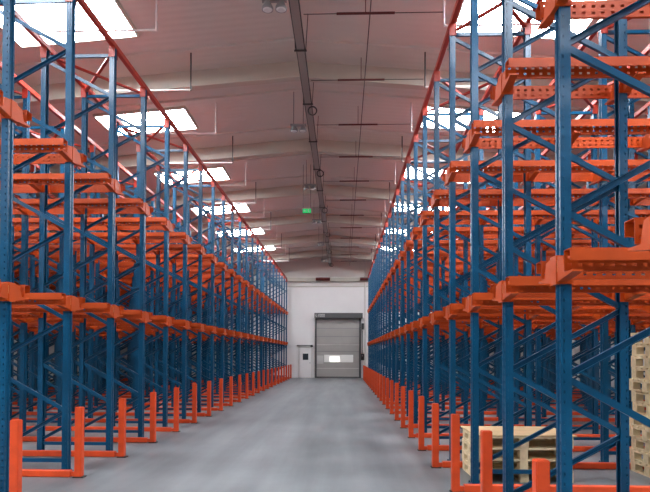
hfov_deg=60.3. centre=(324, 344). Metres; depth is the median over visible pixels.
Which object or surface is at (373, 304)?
frame
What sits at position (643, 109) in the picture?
tie beam
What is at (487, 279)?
frame
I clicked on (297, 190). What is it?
beam
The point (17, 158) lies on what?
rail
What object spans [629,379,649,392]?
wooden pallet
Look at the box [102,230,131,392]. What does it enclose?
frame
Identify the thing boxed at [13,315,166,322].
rail
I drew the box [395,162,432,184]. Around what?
branch
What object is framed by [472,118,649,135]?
rail
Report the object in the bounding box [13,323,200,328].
rail
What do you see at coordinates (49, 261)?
rail
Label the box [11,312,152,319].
rail
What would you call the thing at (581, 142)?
rail
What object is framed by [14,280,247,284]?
rail
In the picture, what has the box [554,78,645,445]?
frame
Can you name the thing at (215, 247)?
frame
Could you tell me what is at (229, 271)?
rail
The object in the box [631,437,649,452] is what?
wooden pallet
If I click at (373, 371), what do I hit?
post
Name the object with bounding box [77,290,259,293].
rail
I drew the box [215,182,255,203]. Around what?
branch
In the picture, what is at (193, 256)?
rail
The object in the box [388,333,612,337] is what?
rail
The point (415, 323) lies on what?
rail
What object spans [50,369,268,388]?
post
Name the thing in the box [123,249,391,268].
beam
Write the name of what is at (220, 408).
post
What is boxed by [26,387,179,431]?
post
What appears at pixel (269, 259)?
frame
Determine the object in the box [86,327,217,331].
rail
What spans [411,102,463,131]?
branch
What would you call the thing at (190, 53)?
branch
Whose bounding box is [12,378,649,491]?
floor
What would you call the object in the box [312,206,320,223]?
pendant lamp
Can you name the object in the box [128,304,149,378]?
frame
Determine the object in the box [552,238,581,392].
frame
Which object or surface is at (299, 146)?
beam
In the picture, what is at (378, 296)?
frame
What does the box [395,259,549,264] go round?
rail
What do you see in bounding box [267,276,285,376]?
frame
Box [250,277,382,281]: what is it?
trim
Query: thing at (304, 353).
door
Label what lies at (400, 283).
rail
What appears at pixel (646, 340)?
wooden pallet
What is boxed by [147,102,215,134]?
branch
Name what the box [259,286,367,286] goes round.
trim
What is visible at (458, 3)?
tie beam
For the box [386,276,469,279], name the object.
rail
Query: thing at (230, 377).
post
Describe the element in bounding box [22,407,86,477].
post
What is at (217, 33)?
ceiling
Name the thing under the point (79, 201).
rail
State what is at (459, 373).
frame
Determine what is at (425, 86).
branch
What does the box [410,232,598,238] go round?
rail
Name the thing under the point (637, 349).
wooden pallet
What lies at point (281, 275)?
frame
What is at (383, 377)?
post
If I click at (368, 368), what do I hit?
post
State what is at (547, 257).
rail
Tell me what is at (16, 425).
post
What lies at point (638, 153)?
frame
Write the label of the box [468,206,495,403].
frame
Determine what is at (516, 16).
brace
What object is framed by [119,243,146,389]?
frame
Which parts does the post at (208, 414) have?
floor guide rail, post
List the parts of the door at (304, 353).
pane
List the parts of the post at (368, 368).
post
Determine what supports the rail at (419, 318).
attached to the frame at (423, 223)
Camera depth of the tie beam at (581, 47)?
9.15 m
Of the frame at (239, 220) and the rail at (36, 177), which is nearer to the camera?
the rail at (36, 177)
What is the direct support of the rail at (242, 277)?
attached to the frame at (239, 220)
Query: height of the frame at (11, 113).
6.570 m
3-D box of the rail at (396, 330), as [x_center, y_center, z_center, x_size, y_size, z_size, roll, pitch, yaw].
[6.101,-0.382,16.462,8.040,0.144,0.125,0,-1,2]
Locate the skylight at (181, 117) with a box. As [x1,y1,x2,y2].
[92,106,198,135]
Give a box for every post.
[9,419,22,491]
[12,376,232,405]
[12,378,223,410]
[12,381,211,416]
[12,384,197,423]
[13,373,248,398]
[14,372,254,395]
[15,370,264,390]
[16,375,240,401]
[22,392,157,442]
[22,398,127,457]
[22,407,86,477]
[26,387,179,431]
[48,371,259,392]
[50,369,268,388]
[76,368,272,386]
[120,366,282,382]
[122,366,284,380]
[125,368,275,384]
[168,367,279,383]
[192,364,291,377]
[280,365,289,378]
[368,368,522,386]
[370,369,522,388]
[371,370,579,390]
[373,371,579,392]
[374,372,581,395]
[376,373,611,398]
[379,374,644,401]
[382,376,599,405]
[385,378,645,409]
[389,380,645,414]
[394,383,614,421]
[400,386,615,428]
[408,390,641,437]
[417,396,644,451]
[430,403,643,468]
[449,414,649,491]
[480,430,491,491]
[532,458,549,491]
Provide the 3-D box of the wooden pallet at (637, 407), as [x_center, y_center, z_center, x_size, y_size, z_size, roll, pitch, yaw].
[4.864,0.859,7.361,1.200,0.158,0.820,0,-1,2]
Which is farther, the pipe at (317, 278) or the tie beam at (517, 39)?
the pipe at (317, 278)
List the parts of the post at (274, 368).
post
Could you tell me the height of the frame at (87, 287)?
6.570 m
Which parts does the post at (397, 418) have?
post, floor guide rail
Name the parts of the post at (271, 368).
post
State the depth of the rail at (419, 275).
19.38 m
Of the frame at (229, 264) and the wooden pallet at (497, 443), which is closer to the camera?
the wooden pallet at (497, 443)
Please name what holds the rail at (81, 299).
attached to the frame at (72, 158)
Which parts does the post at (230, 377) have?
floor guide rail, post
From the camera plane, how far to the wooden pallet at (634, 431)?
7.55 m
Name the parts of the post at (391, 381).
post, floor guide rail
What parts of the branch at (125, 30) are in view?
arm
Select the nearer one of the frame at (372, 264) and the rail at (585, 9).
the rail at (585, 9)
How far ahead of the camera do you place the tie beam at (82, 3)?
10.83 m
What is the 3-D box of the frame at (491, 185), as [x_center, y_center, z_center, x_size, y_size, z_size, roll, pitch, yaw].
[4.934,-1.424,15.378,1.276,6.570,0.670,0,-1,2]
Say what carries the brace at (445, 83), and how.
attached to the frame at (435, 204)
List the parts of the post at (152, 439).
floor guide rail, post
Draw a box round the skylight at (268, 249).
[234,246,275,251]
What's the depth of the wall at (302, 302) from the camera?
37.69 m
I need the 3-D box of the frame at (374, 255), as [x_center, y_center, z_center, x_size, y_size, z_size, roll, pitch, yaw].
[3.093,-1.225,28.130,1.276,6.570,0.670,0,-1,2]
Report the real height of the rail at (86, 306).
0.144 m
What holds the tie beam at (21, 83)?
on the frame at (161, 286)
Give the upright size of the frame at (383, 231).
6.570 m
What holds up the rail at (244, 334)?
attached to the frame at (246, 227)
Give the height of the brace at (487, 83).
0.030 m
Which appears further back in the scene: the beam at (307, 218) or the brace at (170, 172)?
the beam at (307, 218)
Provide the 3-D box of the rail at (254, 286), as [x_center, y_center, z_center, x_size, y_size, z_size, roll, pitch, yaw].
[-8.052,-2.387,23.588,10.280,0.144,0.125,0,-1,2]
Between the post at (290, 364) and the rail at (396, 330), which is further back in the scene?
the post at (290, 364)
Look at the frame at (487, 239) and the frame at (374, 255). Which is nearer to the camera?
the frame at (487, 239)
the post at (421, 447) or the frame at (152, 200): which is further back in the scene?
the frame at (152, 200)
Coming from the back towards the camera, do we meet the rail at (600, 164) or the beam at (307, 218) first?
the beam at (307, 218)
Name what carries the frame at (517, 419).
on the floor
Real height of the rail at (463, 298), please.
0.144 m
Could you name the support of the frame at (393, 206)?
on the floor
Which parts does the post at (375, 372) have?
post, floor guide rail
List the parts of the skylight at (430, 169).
panel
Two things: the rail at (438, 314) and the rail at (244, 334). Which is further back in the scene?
the rail at (244, 334)
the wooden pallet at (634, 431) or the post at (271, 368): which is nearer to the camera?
the wooden pallet at (634, 431)
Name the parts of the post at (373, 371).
post, floor guide rail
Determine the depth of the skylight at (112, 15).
10.56 m
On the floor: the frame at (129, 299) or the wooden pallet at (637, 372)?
the frame at (129, 299)
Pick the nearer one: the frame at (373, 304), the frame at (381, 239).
the frame at (381, 239)
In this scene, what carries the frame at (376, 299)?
on the floor
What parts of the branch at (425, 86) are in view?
arm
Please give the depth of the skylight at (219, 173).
19.63 m
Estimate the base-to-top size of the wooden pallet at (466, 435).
0.142 m
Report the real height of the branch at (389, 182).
0.760 m
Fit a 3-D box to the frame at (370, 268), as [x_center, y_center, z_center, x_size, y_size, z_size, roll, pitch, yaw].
[3.226,-1.157,32.358,1.276,6.570,0.670,0,-1,2]
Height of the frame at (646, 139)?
6.570 m
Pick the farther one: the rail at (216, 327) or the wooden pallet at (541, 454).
the rail at (216, 327)
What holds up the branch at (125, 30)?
hanging from the ceiling
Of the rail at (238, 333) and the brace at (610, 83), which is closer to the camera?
the brace at (610, 83)
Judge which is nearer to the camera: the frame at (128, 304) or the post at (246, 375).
the post at (246, 375)
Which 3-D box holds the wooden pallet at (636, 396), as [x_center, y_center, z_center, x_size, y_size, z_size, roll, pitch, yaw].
[4.852,0.700,7.365,1.200,0.158,0.820,0,-1,2]
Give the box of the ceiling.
[0,0,649,262]
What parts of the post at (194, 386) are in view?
floor guide rail, post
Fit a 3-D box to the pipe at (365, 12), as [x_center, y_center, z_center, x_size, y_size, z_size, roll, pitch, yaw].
[1.208,-5.748,21.718,2.400,0.502,31.300,0,-1,2]
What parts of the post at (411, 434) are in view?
post, floor guide rail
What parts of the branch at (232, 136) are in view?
arm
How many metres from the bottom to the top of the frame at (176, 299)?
6.570 m
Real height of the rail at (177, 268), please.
0.144 m
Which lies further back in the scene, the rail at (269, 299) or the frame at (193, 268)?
the frame at (193, 268)
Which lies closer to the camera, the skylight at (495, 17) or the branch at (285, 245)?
the skylight at (495, 17)
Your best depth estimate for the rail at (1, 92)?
6.02 m
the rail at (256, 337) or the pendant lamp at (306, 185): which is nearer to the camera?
the pendant lamp at (306, 185)
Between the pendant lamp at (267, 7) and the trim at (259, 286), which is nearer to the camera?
the pendant lamp at (267, 7)
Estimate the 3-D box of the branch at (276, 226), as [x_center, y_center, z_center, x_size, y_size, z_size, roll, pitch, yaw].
[-3.340,-5.577,27.512,1.966,0.812,0.036,0,-1,2]
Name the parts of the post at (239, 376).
floor guide rail, post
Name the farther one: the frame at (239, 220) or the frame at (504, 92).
the frame at (239, 220)
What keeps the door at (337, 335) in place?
in the wall at (302, 302)
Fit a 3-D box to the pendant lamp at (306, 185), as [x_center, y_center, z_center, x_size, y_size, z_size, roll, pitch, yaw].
[-0.509,-5.766,18.971,0.410,1.019,0.190,0,-1,2]
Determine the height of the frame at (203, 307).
6.570 m
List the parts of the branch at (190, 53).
arm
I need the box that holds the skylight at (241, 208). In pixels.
[190,202,250,215]
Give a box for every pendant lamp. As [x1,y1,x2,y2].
[262,0,286,12]
[290,93,306,132]
[304,160,315,189]
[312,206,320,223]
[317,233,324,245]
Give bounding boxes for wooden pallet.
[462,438,572,459]
[462,449,572,470]
[463,429,573,448]
[463,460,572,481]
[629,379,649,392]
[629,415,649,428]
[629,424,649,441]
[629,447,649,465]
[631,332,649,343]
[631,356,649,367]
[631,367,649,379]
[631,390,649,403]
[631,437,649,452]
[631,459,649,477]
[632,344,649,355]
[632,402,649,415]
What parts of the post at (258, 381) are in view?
floor guide rail, post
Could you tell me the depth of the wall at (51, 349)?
33.57 m
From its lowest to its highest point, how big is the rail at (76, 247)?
0.144 m
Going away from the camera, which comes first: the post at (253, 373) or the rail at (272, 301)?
the post at (253, 373)
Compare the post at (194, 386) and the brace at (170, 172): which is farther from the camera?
the brace at (170, 172)
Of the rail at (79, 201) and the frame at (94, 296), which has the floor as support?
the frame at (94, 296)
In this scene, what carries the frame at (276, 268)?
on the floor
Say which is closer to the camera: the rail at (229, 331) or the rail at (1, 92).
the rail at (1, 92)
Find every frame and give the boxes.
[0,0,30,491]
[0,0,85,470]
[10,88,37,431]
[10,120,64,425]
[12,165,38,411]
[12,197,18,398]
[13,182,59,405]
[13,214,38,397]
[13,231,19,388]
[13,237,38,387]
[26,45,123,450]
[27,231,57,394]
[35,145,99,417]
[47,195,88,399]
[48,232,79,391]
[49,291,55,383]
[71,165,122,411]
[72,87,152,436]
[75,214,106,398]
[77,292,106,386]
[85,217,122,394]
[93,296,119,385]
[94,181,136,406]
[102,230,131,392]
[105,119,174,426]
[117,195,155,402]
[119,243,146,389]
[119,299,129,382]
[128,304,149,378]
[129,210,170,398]
[129,243,155,386]
[130,144,191,418]
[145,217,180,395]
[151,164,205,412]
[153,299,176,383]
[159,226,192,391]
[161,302,179,382]
[168,181,216,406]
[168,236,197,389]
[169,304,192,380]
[179,268,196,379]
[180,241,207,386]
[186,195,227,402]
[190,247,215,385]
[191,307,203,378]
[195,206,235,397]
[195,252,221,383]
[203,258,227,382]
[205,217,242,394]
[210,264,233,380]
[214,226,249,392]
[215,266,236,379]
[224,233,254,390]
[227,270,242,378]
[227,311,244,377]
[229,240,259,388]
[233,276,250,376]
[234,313,253,375]
[235,247,263,386]
[241,252,267,384]
[247,257,271,383]
[253,262,274,381]
[255,266,277,380]
[258,269,280,379]
[263,273,282,377]
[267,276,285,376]
[268,279,287,376]
[368,272,387,367]
[368,275,387,367]
[370,268,391,369]
[371,264,392,376]
[372,260,395,381]
[374,255,399,375]
[375,250,400,385]
[377,244,405,386]
[379,238,406,388]
[381,230,413,390]
[384,222,418,394]
[387,213,421,397]
[390,202,430,401]
[394,189,433,403]
[399,174,447,410]
[404,156,458,416]
[411,134,469,423]
[418,278,432,384]
[419,106,488,432]
[429,250,456,387]
[430,70,502,444]
[432,239,460,389]
[439,239,469,392]
[444,22,539,460]
[445,225,469,395]
[456,216,489,397]
[459,206,495,401]
[463,0,582,484]
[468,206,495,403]
[469,272,494,385]
[484,183,531,410]
[487,239,513,388]
[491,0,646,491]
[492,155,551,416]
[513,136,575,423]
[518,216,554,397]
[531,105,599,433]
[531,206,555,402]
[538,0,649,491]
[546,188,586,406]
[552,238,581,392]
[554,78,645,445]
[571,182,614,410]
[572,225,599,394]
[577,216,614,397]
[583,154,640,414]
[589,26,649,461]
[608,135,647,424]
[627,216,649,250]
[636,135,649,312]
[640,104,649,327]
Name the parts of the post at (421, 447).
post, floor guide rail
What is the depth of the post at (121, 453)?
8.62 m
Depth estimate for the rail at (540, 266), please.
4.39 m
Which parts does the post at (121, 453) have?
floor guide rail, post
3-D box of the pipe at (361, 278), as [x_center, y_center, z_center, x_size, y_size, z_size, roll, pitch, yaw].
[2.809,-4.396,37.271,0.950,0.217,0.217,0,-1,2]
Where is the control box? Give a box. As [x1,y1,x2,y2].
[361,331,363,359]
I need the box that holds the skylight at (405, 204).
[391,203,448,212]
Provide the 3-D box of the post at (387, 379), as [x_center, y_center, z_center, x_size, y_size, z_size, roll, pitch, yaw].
[6.325,1.427,16.244,9.120,0.905,0.110,0,-1,2]
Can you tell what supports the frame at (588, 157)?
on the floor
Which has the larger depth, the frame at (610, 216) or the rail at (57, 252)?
the frame at (610, 216)
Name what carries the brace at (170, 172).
attached to the frame at (200, 166)
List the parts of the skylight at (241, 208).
panel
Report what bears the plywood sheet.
on the wooden pallet at (466, 435)
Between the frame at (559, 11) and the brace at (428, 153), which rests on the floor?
the frame at (559, 11)
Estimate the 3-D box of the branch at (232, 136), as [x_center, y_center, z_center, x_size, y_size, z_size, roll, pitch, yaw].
[-3.685,-5.754,16.518,1.966,0.812,0.036,0,-1,2]
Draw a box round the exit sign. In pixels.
[303,165,310,213]
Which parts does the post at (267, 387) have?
floor guide rail, post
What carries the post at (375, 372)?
on the floor
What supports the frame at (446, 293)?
on the floor
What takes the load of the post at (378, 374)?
on the floor
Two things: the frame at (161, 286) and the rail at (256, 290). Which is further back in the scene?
the rail at (256, 290)
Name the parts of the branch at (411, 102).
arm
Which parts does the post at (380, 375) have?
post, floor guide rail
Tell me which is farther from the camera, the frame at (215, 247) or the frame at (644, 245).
the frame at (215, 247)
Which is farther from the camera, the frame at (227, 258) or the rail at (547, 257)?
the frame at (227, 258)
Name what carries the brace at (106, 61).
attached to the frame at (43, 190)
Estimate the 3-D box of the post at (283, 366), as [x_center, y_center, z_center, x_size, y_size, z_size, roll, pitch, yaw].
[-7.991,1.647,32.785,11.375,0.905,0.110,0,-1,2]
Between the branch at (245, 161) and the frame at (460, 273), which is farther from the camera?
the branch at (245, 161)
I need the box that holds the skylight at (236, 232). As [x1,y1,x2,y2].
[215,227,265,236]
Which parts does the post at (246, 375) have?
floor guide rail, post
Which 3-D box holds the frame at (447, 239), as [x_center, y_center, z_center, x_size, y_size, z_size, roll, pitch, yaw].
[5.155,-1.310,22.423,1.276,6.570,0.670,0,-1,2]
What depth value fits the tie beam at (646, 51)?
11.19 m
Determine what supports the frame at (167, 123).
on the floor
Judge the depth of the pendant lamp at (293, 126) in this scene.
13.99 m
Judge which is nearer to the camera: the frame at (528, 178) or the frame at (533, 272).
the frame at (528, 178)
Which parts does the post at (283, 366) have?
post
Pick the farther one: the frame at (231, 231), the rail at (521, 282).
the frame at (231, 231)
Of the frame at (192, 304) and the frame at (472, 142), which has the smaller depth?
the frame at (472, 142)
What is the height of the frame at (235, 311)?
6.570 m
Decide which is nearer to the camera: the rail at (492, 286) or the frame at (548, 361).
the rail at (492, 286)
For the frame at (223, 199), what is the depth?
17.49 m
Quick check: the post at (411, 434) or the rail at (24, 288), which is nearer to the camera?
the rail at (24, 288)
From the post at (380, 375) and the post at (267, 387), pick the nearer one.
the post at (380, 375)
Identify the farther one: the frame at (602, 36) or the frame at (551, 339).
the frame at (551, 339)
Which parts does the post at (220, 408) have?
floor guide rail, post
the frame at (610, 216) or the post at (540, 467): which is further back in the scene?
the frame at (610, 216)
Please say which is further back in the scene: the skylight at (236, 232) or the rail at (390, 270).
the skylight at (236, 232)
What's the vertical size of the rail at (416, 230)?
0.144 m
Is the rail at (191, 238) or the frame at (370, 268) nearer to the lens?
the rail at (191, 238)
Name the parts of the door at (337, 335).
guide post, pane, guide post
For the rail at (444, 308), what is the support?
attached to the frame at (528, 178)
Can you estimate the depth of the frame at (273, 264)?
30.14 m
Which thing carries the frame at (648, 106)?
on the floor
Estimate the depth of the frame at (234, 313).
37.29 m
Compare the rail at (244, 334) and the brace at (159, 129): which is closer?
the brace at (159, 129)
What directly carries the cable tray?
hanging from the ceiling
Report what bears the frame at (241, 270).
on the floor
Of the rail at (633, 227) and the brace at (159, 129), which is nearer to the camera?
the rail at (633, 227)
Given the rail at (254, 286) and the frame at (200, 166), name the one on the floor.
the frame at (200, 166)
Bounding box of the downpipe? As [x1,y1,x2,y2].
[364,259,365,365]
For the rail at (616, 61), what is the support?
attached to the frame at (504, 92)
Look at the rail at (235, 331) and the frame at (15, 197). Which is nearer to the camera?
the frame at (15, 197)
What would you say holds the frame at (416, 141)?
on the floor
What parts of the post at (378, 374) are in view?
post, floor guide rail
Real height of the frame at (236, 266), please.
6.570 m
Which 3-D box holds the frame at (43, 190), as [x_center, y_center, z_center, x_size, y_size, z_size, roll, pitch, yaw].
[-4.013,-1.553,9.066,1.276,6.570,0.670,0,-1,2]
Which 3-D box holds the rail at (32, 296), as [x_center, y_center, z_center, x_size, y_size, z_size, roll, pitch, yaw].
[-8.562,-0.621,7.511,10.280,0.144,0.125,0,-1,2]
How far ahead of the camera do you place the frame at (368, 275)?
35.16 m
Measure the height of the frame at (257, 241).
6.570 m
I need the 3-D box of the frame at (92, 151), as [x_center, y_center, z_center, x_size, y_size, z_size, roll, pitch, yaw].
[-6.119,-1.491,13.364,1.276,6.570,0.670,0,-1,2]
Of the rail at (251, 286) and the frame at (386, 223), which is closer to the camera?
the frame at (386, 223)
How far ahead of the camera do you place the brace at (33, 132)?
12.60 m
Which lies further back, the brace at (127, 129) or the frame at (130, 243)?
the frame at (130, 243)
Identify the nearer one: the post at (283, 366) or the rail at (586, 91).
the rail at (586, 91)
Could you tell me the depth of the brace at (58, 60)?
9.81 m
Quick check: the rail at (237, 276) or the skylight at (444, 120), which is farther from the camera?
the rail at (237, 276)
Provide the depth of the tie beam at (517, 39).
10.43 m
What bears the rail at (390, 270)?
attached to the frame
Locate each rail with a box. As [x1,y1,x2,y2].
[0,89,2,104]
[0,110,31,122]
[0,138,67,152]
[0,153,86,163]
[0,173,111,184]
[0,184,124,192]
[11,306,123,314]
[11,310,141,317]
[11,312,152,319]
[12,293,65,304]
[12,297,84,306]
[12,303,109,312]
[13,198,142,208]
[13,206,152,214]
[13,217,166,225]
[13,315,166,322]
[13,321,191,326]
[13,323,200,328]
[13,326,212,330]
[14,232,185,239]
[14,237,192,243]
[14,244,201,250]
[14,248,206,253]
[14,254,213,259]
[14,257,217,262]
[14,262,223,267]
[14,269,232,273]
[14,272,235,275]
[14,275,240,279]
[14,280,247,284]
[14,333,246,336]
[14,334,252,337]
[15,317,174,323]
[16,223,174,230]
[16,282,249,285]
[17,332,240,335]
[18,265,227,269]
[18,277,243,280]
[18,285,29,296]
[19,319,185,325]
[27,328,223,332]
[34,330,232,333]
[38,285,252,288]
[49,331,235,334]
[50,286,255,289]
[54,336,257,338]
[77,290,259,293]
[77,292,262,295]
[78,294,264,296]
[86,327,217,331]
[94,289,258,292]
[120,299,270,301]
[122,301,273,303]
[124,296,266,298]
[162,337,262,339]
[378,291,458,294]
[382,283,490,287]
[382,290,489,292]
[385,279,494,282]
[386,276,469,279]
[388,273,583,277]
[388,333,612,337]
[390,270,534,273]
[391,267,534,271]
[391,331,614,335]
[393,330,555,334]
[394,263,534,266]
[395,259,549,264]
[395,329,614,334]
[398,254,552,259]
[400,250,554,256]
[400,327,614,332]
[403,325,523,330]
[404,244,611,249]
[406,240,638,246]
[406,324,643,330]
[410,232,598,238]
[410,322,645,328]
[413,226,614,234]
[413,321,643,327]
[418,218,614,224]
[418,318,642,325]
[422,210,649,219]
[422,316,649,324]
[429,199,649,206]
[429,313,649,321]
[434,188,649,199]
[434,311,649,319]
[443,172,649,182]
[443,307,649,315]
[449,159,649,173]
[450,303,649,313]
[462,137,642,148]
[462,297,642,308]
[471,293,649,305]
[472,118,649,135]
[490,84,649,99]
[490,284,649,297]
[505,56,649,78]
[505,276,649,292]
[536,0,649,19]
[536,261,649,278]
[563,247,649,270]
[624,217,646,243]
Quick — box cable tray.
[288,0,332,266]
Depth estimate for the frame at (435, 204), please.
9.78 m
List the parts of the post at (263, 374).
floor guide rail, post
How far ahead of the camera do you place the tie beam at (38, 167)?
15.08 m
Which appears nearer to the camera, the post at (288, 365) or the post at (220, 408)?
the post at (220, 408)
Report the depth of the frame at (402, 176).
15.41 m
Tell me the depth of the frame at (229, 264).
30.25 m
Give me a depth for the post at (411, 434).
10.70 m
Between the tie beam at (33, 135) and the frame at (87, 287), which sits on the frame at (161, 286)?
the tie beam at (33, 135)
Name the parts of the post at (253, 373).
floor guide rail, post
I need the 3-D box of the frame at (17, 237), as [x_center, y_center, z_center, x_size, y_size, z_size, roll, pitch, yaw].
[-12.527,-1.349,23.439,1.276,6.570,0.670,0,-1,2]
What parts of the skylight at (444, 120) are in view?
panel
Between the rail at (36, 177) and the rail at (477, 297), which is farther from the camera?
the rail at (36, 177)
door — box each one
[298,347,311,377]
[314,313,362,377]
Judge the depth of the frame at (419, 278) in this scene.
28.01 m
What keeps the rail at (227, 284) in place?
attached to the frame at (246, 227)
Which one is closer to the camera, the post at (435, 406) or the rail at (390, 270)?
the post at (435, 406)
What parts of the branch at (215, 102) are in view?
arm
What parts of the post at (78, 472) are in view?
floor guide rail, post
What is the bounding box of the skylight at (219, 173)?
[152,165,230,184]
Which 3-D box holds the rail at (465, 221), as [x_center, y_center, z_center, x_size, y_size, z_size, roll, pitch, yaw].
[5.948,-2.528,11.404,8.040,0.144,0.125,0,-1,2]
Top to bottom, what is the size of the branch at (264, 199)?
0.812 m
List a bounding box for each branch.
[46,0,157,32]
[105,53,191,91]
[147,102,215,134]
[170,136,232,163]
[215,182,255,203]
[219,199,264,217]
[220,161,245,185]
[237,226,276,239]
[254,245,285,254]
[265,233,281,247]
[389,182,421,202]
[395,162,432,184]
[402,136,462,161]
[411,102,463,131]
[424,52,488,87]
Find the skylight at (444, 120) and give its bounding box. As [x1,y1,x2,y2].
[420,104,523,132]
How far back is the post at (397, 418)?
13.49 m
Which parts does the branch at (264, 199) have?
arm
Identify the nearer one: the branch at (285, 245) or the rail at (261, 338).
the rail at (261, 338)
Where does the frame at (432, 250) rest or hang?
on the floor
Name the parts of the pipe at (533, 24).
arm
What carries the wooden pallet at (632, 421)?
on the wooden pallet at (634, 431)
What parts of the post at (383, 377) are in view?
post, floor guide rail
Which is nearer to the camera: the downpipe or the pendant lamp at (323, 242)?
the pendant lamp at (323, 242)
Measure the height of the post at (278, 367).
0.905 m
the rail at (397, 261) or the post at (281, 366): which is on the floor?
the post at (281, 366)
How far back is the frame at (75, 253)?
14.75 m
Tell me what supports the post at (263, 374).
on the floor
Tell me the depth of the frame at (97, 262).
16.14 m
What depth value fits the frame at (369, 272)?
33.74 m
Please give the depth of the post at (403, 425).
12.11 m
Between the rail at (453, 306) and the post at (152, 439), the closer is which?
the rail at (453, 306)
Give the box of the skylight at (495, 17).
[456,0,594,40]
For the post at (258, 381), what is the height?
0.905 m
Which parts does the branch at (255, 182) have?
arm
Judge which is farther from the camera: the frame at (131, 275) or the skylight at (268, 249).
the skylight at (268, 249)
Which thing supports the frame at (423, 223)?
on the floor
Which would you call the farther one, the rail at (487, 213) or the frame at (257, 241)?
the frame at (257, 241)
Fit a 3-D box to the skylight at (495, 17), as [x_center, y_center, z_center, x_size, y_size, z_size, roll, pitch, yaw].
[3.664,-6.029,10.238,2.460,0.263,1.350,0,-1,2]
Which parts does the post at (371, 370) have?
post, floor guide rail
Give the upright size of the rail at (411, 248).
0.144 m
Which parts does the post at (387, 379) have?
post, floor guide rail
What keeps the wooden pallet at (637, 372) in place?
on the wooden pallet at (634, 384)
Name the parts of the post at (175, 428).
floor guide rail, post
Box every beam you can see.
[0,62,250,275]
[2,5,268,276]
[14,61,649,106]
[15,139,639,173]
[15,153,202,268]
[15,184,646,217]
[16,124,150,216]
[16,213,579,244]
[77,0,286,278]
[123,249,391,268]
[203,234,491,250]
[368,0,462,274]
[391,0,542,264]
[430,19,602,239]
[456,44,649,239]
[518,101,649,209]
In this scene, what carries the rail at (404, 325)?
attached to the frame
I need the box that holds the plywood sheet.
[461,426,576,436]
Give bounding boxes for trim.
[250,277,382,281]
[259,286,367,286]
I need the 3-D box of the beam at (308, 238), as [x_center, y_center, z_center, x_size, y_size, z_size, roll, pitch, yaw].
[-1.018,-5.237,30.835,31.000,1.746,0.200,0,-1,2]
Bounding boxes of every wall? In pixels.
[13,338,78,379]
[120,256,534,378]
[572,274,644,388]
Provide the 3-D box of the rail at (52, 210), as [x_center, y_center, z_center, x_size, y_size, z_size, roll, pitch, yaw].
[-8.450,-2.591,10.906,10.280,0.144,0.125,0,-1,2]
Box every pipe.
[304,0,442,257]
[316,277,329,280]
[360,277,367,280]
[443,0,539,26]
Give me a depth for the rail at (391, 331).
17.97 m
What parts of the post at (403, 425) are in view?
post, floor guide rail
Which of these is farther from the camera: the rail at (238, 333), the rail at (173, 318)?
the rail at (238, 333)
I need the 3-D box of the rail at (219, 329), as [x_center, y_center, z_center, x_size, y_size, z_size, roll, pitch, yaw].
[-8.252,-0.462,17.375,10.280,0.144,0.125,0,-1,2]
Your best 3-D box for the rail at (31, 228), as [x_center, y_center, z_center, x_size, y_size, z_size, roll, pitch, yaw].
[-8.406,-2.569,12.315,10.280,0.144,0.125,0,-1,2]
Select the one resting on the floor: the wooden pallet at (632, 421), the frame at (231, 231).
the frame at (231, 231)
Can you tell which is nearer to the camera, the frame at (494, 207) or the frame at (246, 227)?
the frame at (494, 207)
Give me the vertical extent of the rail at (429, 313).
0.144 m
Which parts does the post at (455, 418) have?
post, floor guide rail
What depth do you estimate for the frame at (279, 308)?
32.97 m
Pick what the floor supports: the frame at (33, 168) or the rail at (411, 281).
the frame at (33, 168)
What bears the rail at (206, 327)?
attached to the frame at (213, 183)
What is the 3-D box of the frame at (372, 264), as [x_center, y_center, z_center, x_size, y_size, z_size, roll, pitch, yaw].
[3.182,-1.180,30.948,1.276,6.570,0.670,0,-1,2]
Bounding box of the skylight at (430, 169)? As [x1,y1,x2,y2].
[404,165,469,183]
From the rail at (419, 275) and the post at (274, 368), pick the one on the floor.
the post at (274, 368)
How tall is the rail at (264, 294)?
0.144 m
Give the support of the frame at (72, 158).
on the floor
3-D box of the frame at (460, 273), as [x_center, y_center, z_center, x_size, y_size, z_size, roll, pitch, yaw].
[5.023,-1.378,18.196,1.276,6.570,0.670,0,-1,2]
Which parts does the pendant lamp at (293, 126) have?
suspension rod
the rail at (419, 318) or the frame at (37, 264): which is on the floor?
the frame at (37, 264)
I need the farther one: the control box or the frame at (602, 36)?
the control box
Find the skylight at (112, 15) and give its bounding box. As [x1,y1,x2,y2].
[0,0,139,48]
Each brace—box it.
[30,131,89,149]
[56,59,139,93]
[85,58,108,91]
[121,128,182,148]
[147,124,163,141]
[170,172,210,184]
[410,142,459,160]
[418,138,448,156]
[427,82,489,111]
[440,77,479,109]
[456,1,501,30]
[500,0,526,27]
[540,81,612,110]
[571,81,593,108]
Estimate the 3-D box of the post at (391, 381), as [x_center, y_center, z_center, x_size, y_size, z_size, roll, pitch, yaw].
[6.280,1.405,14.835,9.120,0.905,0.110,0,-1,2]
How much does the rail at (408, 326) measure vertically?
0.144 m
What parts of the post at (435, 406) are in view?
post, floor guide rail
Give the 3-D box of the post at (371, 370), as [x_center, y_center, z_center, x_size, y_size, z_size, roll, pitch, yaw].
[6.590,1.564,24.698,9.120,0.905,0.110,0,-1,2]
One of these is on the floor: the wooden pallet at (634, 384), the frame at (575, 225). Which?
the frame at (575, 225)
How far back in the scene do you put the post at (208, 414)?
14.27 m
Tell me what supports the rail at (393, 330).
attached to the frame
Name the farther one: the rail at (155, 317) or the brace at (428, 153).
the brace at (428, 153)
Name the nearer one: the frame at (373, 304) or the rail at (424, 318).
the rail at (424, 318)
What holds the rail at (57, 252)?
attached to the frame at (200, 166)
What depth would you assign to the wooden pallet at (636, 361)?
7.66 m
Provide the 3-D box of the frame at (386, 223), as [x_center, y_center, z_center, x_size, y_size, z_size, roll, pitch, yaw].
[2.872,-1.339,21.085,1.276,6.570,0.670,0,-1,2]

